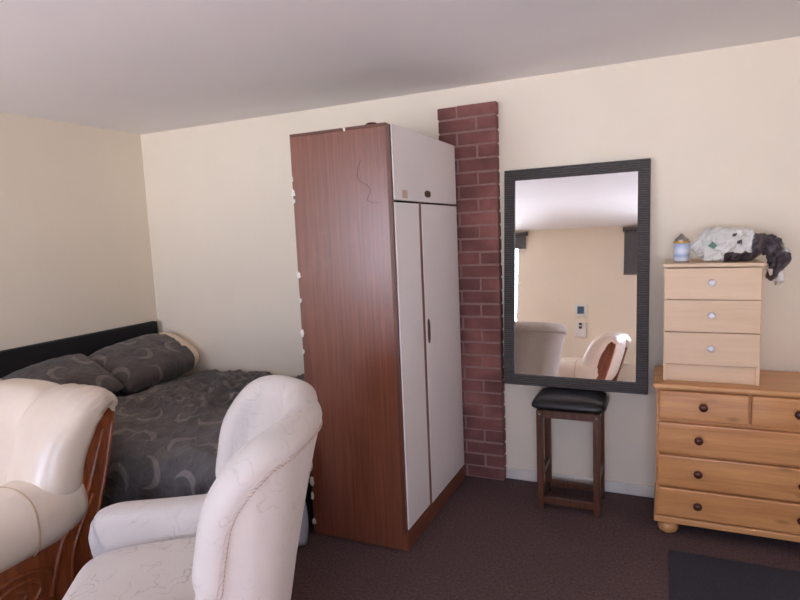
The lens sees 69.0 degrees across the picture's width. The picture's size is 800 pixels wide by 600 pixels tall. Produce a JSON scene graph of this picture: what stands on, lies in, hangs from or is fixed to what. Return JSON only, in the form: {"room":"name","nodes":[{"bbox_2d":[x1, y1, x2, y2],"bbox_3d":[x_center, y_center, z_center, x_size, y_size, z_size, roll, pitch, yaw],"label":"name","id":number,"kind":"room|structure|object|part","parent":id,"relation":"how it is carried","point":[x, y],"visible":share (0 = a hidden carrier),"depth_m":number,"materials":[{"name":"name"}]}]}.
{"room":"studio apartment","nodes":[
{"label":"studio apartment","id":0,"kind":"room"},
{"bbox_2d":[0,112,158,350],"bbox_3d":[-2.979,0.209,2.242,0.150,2.284,5.000,1,7,24],"label":"wall","id":1,"kind":"structure","parent":0,"point":[76,258],"depth_m":3.83,"materials":[{"name":"beige paint"}]},
{"bbox_2d":[0,0,799,134],"bbox_3d":[-0.638,-0.952,1.022,5.400,0.100,5.300,1,7,24],"label":"ceiling","id":2,"kind":"structure","parent":0,"point":[139,67],"depth_m":2.52,"materials":[{"name":"white paint"}]},
{"bbox_2d":[140,37,799,485],"bbox_3d":[0.469,-0.085,3.487,5.400,2.284,0.150,1,7,24],"label":"wall","id":3,"kind":"structure","parent":0,"point":[719,129],"depth_m":3.19,"materials":[{"name":"beige paint"}]},
{"bbox_2d":[504,158,650,394],"bbox_3d":[0.926,-0.119,3.115,0.751,1.191,0.128,1,7,27],"label":"wall mirror","id":4,"kind":"object","parent":3,"relation":"attached to","point":[577,237],"visible":1,"depth_m":3.10,"materials":[{"name":"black mirror"}]},
{"bbox_2d":[506,467,654,497],"bbox_3d":[1.715,1.039,2.982,2.395,0.064,0.016,1,7,24],"label":"baseboard","id":5,"kind":"structure","parent":3,"relation":"attached to","point":[513,473],"depth_m":3.23,"materials":[{"name":"white paint"}]},
{"bbox_2d":[437,101,505,479],"bbox_3d":[0.425,-0.015,3.399,0.341,2.170,0.061,1,7,24],"label":"brick pillar","id":6,"kind":"structure","parent":0,"point":[472,129],"depth_m":3.34,"materials":[{"name":"red brick"}]},
{"bbox_2d":[291,475,799,599],"bbox_3d":[-0.536,1.414,1.297,5.400,0.100,5.300,1,7,24],"label":"floor","id":7,"kind":"structure","parent":0,"point":[491,539],"depth_m":2.65,"materials":[{"name":"carpet"}]},
{"bbox_2d":[0,378,117,599],"bbox_3d":[-1.881,0.850,2.388,1.108,0.883,0.991,1,7,24],"label":"leather armchair","id":8,"kind":"object","parent":7,"relation":"on","point":[56,439],"visible":0.98,"depth_m":2.34,"materials":[{"name":"beige leather"}]},
{"bbox_3d":[-1.764,0.674,2.644,0.680,0.589,0.339,1,7,24],"label":"backrest","id":9,"kind":"part","parent":8,"relation":"part of","materials":[{"name":"beige leather"}]},
{"bbox_2d":[0,321,313,521],"bbox_3d":[-1.281,0.696,3.463,1.935,0.890,1.420,1,7,24],"label":"double bed","id":10,"kind":"object","parent":7,"relation":"on","point":[14,359],"visible":0.03,"depth_m":3.75,"materials":[{"name":"black leather"}]},
{"bbox_2d":[1,354,123,393],"bbox_3d":[-2.057,0.526,3.510,0.442,0.316,0.575,1,8,29],"label":"pillow","id":11,"kind":"object","parent":10,"relation":"on","point":[79,369],"visible":0.39,"depth_m":3.52,"materials":[{"name":"grey fabric"}]},
{"bbox_3d":[-2.139,0.688,3.852,0.050,0.890,1.420,1,7,24],"label":"headboard","id":12,"kind":"part","parent":10,"relation":"part of","materials":[{"name":"black leather"}]},
{"bbox_2d":[88,332,198,393],"bbox_3d":[-1.767,0.427,4.057,0.436,0.327,0.707,0,7,21],"label":"pillow","id":13,"kind":"object","parent":10,"relation":"on","point":[140,363],"visible":0.92,"depth_m":3.91,"materials":[{"name":"grey fabric"}]},
{"bbox_3d":[-1.250,0.743,3.477,1.870,0.188,1.340,1,7,24],"label":"mattress","id":14,"kind":"part","parent":10,"relation":"part of","materials":[{"name":"grey fabric"}]},
{"bbox_2d":[101,369,304,508],"bbox_3d":[-1.075,0.742,3.373,1.568,0.482,1.474,1,7,24],"label":"duvet","id":15,"kind":"object","parent":10,"relation":"on","point":[165,438],"visible":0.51,"depth_m":2.81,"materials":[{"name":"grey fabric"}]},
{"bbox_2d":[298,502,307,545],"bbox_3d":[-0.528,0.989,2.681,0.040,0.420,0.326,1,7,24],"label":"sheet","id":16,"kind":"object","parent":10,"relation":"hanging from","point":[303,538],"visible":0.05,"depth_m":2.81,"materials":[{"name":"white fabric"}]},
{"bbox_2d":[62,375,322,599],"bbox_3d":[-0.677,0.808,1.926,0.868,0.970,0.936,-4,7,-12],"label":"upholstered armchair","id":17,"kind":"object","parent":7,"relation":"on","point":[239,539],"visible":1,"depth_m":1.76,"materials":[{"name":"fabric"}]},
{"bbox_2d":[62,536,195,599],"bbox_3d":[-0.748,0.958,1.925,0.670,0.170,0.584,-4,7,-12],"label":"seat cushion","id":18,"kind":"object","parent":17,"relation":"on","point":[137,567],"depth_m":1.90,"materials":[{"name":"fabric"}]},
{"bbox_3d":[-0.867,0.960,2.285,0.632,0.373,0.162,-3,7,-9],"label":"arm","id":19,"kind":"part","parent":17,"relation":"part of","materials":[{"name":"fabric"}]},
{"bbox_2d":[289,122,463,550],"bbox_3d":[-0.063,0.152,3.079,0.533,1.955,0.855,1,7,24],"label":"wardrobe","id":20,"kind":"object","parent":7,"relation":"on","point":[375,213],"visible":0.93,"depth_m":2.72,"materials":[{"name":"red wood"}]},
{"bbox_3d":[-0.113,-0.808,2.974,0.492,0.012,0.850,1,7,24],"label":"panel","id":21,"kind":"part","parent":20,"relation":"part of","materials":[{"name":"wood"}]},
{"bbox_3d":[-0.242,0.207,2.711,0.492,1.930,0.018,1,7,24],"label":"panel","id":22,"kind":"part","parent":20,"relation":"part of","materials":[{"name":"red wood"}]},
{"bbox_3d":[0.056,0.305,2.746,0.020,1.507,0.271,1,7,24],"label":"door","id":23,"kind":"part","parent":20,"relation":"part of","materials":[{"name":"white laminate"}]},
{"bbox_3d":[0.131,-0.648,2.892,0.020,0.324,0.830,1,7,24],"label":"door","id":24,"kind":"part","parent":20,"relation":"part of","materials":[{"name":"white laminate"}]},
{"bbox_3d":[0.099,0.105,3.462,0.492,1.930,0.018,1,7,24],"label":"panel","id":25,"kind":"part","parent":20,"relation":"part of","materials":[{"name":"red wood"}]},
{"bbox_3d":[0.137,-0.524,2.881,0.008,0.034,0.080,1,7,24],"label":"recessed handle","id":26,"kind":"part","parent":20,"relation":"part of","materials":[{"name":"brown plastic"}]},
{"bbox_3d":[0.144,0.155,2.909,0.014,0.124,0.022,1,7,24],"label":"door handle","id":27,"kind":"part","parent":20,"relation":"part of","materials":[{"name":"brown plastic"}]},
{"bbox_3d":[0.234,0.255,3.137,0.020,1.514,0.524,1,7,24],"label":"door","id":28,"kind":"part","parent":20,"relation":"part of","materials":[{"name":"white laminate"}]},
{"bbox_2d":[531,387,609,516],"bbox_3d":[0.911,0.788,3.098,0.372,0.604,0.300,1,7,24],"label":"bar stool","id":29,"kind":"object","parent":7,"relation":"on","point":[550,402],"visible":0.99,"depth_m":3.02,"materials":[{"name":"brown wood"}]},
{"bbox_3d":[0.739,0.834,3.063,0.034,0.535,0.034,1,7,24],"label":"leg","id":30,"kind":"part","parent":29,"relation":"part of","materials":[{"name":"brown wood"}]},
{"bbox_3d":[0.828,0.808,3.258,0.034,0.535,0.034,1,7,24],"label":"leg","id":31,"kind":"part","parent":29,"relation":"part of","materials":[{"name":"brown wood"}]},
{"bbox_3d":[0.899,0.524,3.068,0.372,0.072,0.300,1,7,24],"label":"seat","id":32,"kind":"part","parent":29,"relation":"part of","materials":[{"name":"black leather"}]},
{"bbox_3d":[0.996,0.837,2.947,0.034,0.535,0.034,1,7,24],"label":"leg","id":33,"kind":"part","parent":29,"relation":"part of","materials":[{"name":"brown wood"}]},
{"bbox_3d":[1.085,0.810,3.142,0.034,0.535,0.034,1,7,24],"label":"leg","id":34,"kind":"part","parent":29,"relation":"part of","materials":[{"name":"brown wood"}]},
{"bbox_2d":[653,365,799,542],"bbox_3d":[1.616,0.732,2.738,0.782,0.737,0.424,1,7,24],"label":"dresser","id":35,"kind":"object","parent":7,"relation":"on","point":[728,455],"visible":0.99,"depth_m":2.61,"materials":[{"name":"orange wood"}]},
{"bbox_3d":[1.288,0.692,2.902,0.018,0.618,0.375,1,7,24],"label":"panel","id":36,"kind":"part","parent":35,"relation":"part of","materials":[{"name":"orange wood"}]},
{"bbox_3d":[1.362,0.946,2.666,0.037,0.037,0.034,1,7,24],"label":"knob","id":37,"kind":"part","parent":35,"relation":"part of","materials":[{"name":"brown wood"}]},
{"bbox_3d":[1.356,0.794,2.649,0.037,0.037,0.034,1,7,24],"label":"knob","id":38,"kind":"part","parent":35,"relation":"part of","materials":[{"name":"brown wood"}]},
{"bbox_3d":[1.349,0.637,2.630,0.037,0.037,0.034,1,7,24],"label":"knob","id":39,"kind":"part","parent":35,"relation":"part of","materials":[{"name":"brown wood"}]},
{"bbox_3d":[1.358,0.483,2.605,0.037,0.037,0.034,1,7,24],"label":"knob","id":40,"kind":"part","parent":35,"relation":"part of","materials":[{"name":"brown wood"}]},
{"bbox_3d":[1.366,0.482,2.631,0.361,0.133,0.023,1,7,24],"label":"drawer","id":41,"kind":"part","parent":35,"relation":"part of","materials":[{"name":"orange wood"}]},
{"bbox_2d":[663,258,764,385],"bbox_3d":[1.455,0.091,2.742,0.399,0.546,0.348,1,7,24],"label":"chest","id":42,"kind":"object","parent":35,"relation":"on","point":[712,331],"visible":0.99,"depth_m":2.61,"materials":[{"name":"brown wood"}]},
{"bbox_3d":[1.293,0.096,2.838,0.016,0.529,0.300,1,7,24],"label":"panel","id":43,"kind":"part","parent":42,"relation":"part of","materials":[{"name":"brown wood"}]},
{"bbox_2d":[673,234,689,262],"bbox_3d":[1.322,-0.245,2.735,0.070,0.133,0.070,1,7,24],"label":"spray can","id":44,"kind":"object","parent":42,"relation":"on","point":[681,243],"visible":1,"depth_m":2.71,"materials":[{"name":"blue metal"}]},
{"bbox_3d":[1.394,0.219,2.613,0.031,0.031,0.034,1,7,24],"label":"knob","id":45,"kind":"part","parent":42,"relation":"part of","materials":[{"name":"white ceramic"}]},
{"bbox_3d":[1.388,0.069,2.595,0.031,0.031,0.034,1,7,24],"label":"knob","id":46,"kind":"part","parent":42,"relation":"part of","materials":[{"name":"silver metal"}]},
{"bbox_3d":[1.405,0.222,2.635,0.381,0.148,0.018,1,7,24],"label":"drawer","id":47,"kind":"part","parent":42,"relation":"part of","materials":[{"name":"brown wood"}]},
{"bbox_3d":[1.381,-0.076,2.579,0.031,0.031,0.034,1,7,24],"label":"knob","id":48,"kind":"part","parent":42,"relation":"part of","materials":[{"name":"white ceramic"}]},
{"bbox_3d":[1.461,0.058,2.756,0.356,0.444,0.282,1,7,24],"label":"frame","id":49,"kind":"part","parent":42,"relation":"part of","materials":[{"name":"brown wood"}]},
{"bbox_3d":[1.398,0.072,2.617,0.381,0.145,0.018,1,7,24],"label":"drawer","id":50,"kind":"part","parent":42,"relation":"part of","materials":[{"name":"brown wood"}]},
{"bbox_3d":[1.392,-0.073,2.600,0.381,0.140,0.018,1,7,24],"label":"drawer","id":51,"kind":"part","parent":42,"relation":"part of","materials":[{"name":"brown wood"}]},
{"bbox_2d":[690,226,791,284],"bbox_3d":[1.543,-0.203,2.658,0.404,0.275,0.194,1,7,24],"label":"plastic bag","id":52,"kind":"object","parent":42,"relation":"on","point":[719,243],"visible":1,"depth_m":2.60,"materials":[{"name":"white plastic"}]},
{"bbox_3d":[1.632,0.099,2.685,0.016,0.529,0.300,1,7,24],"label":"panel","id":53,"kind":"part","parent":42,"relation":"part of","materials":[{"name":"brown wood"}]},
{"bbox_3d":[1.555,0.947,2.608,0.736,0.137,0.023,1,7,24],"label":"drawer","id":54,"kind":"part","parent":35,"relation":"part of","materials":[{"name":"orange wood"}]},
{"bbox_3d":[1.549,0.795,2.590,0.736,0.148,0.023,1,7,24],"label":"drawer","id":55,"kind":"part","parent":35,"relation":"part of","materials":[{"name":"orange wood"}]},
{"bbox_3d":[1.542,0.638,2.572,0.736,0.144,0.023,1,7,24],"label":"drawer","id":56,"kind":"part","parent":35,"relation":"part of","materials":[{"name":"orange wood"}]},
{"bbox_3d":[1.553,0.714,2.599,0.717,0.616,0.014,1,7,24],"label":"frame","id":57,"kind":"part","parent":35,"relation":"part of","materials":[{"name":"orange wood"}]},
{"bbox_3d":[1.704,0.485,2.478,0.361,0.133,0.023,1,7,24],"label":"drawer","id":58,"kind":"part","parent":35,"relation":"part of","materials":[{"name":"orange wood"}]},
{"bbox_3d":[1.686,0.486,2.457,0.037,0.037,0.034,1,7,24],"label":"knob","id":59,"kind":"part","parent":35,"relation":"part of","materials":[{"name":"brown wood"}]},
{"bbox_2d":[669,550,799,599],"bbox_3d":[1.515,1.173,2.135,0.958,0.010,0.655,1,7,24],"label":"floor mat","id":60,"kind":"object","parent":7,"relation":"on","point":[692,576],"visible":1,"depth_m":2.38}
]}

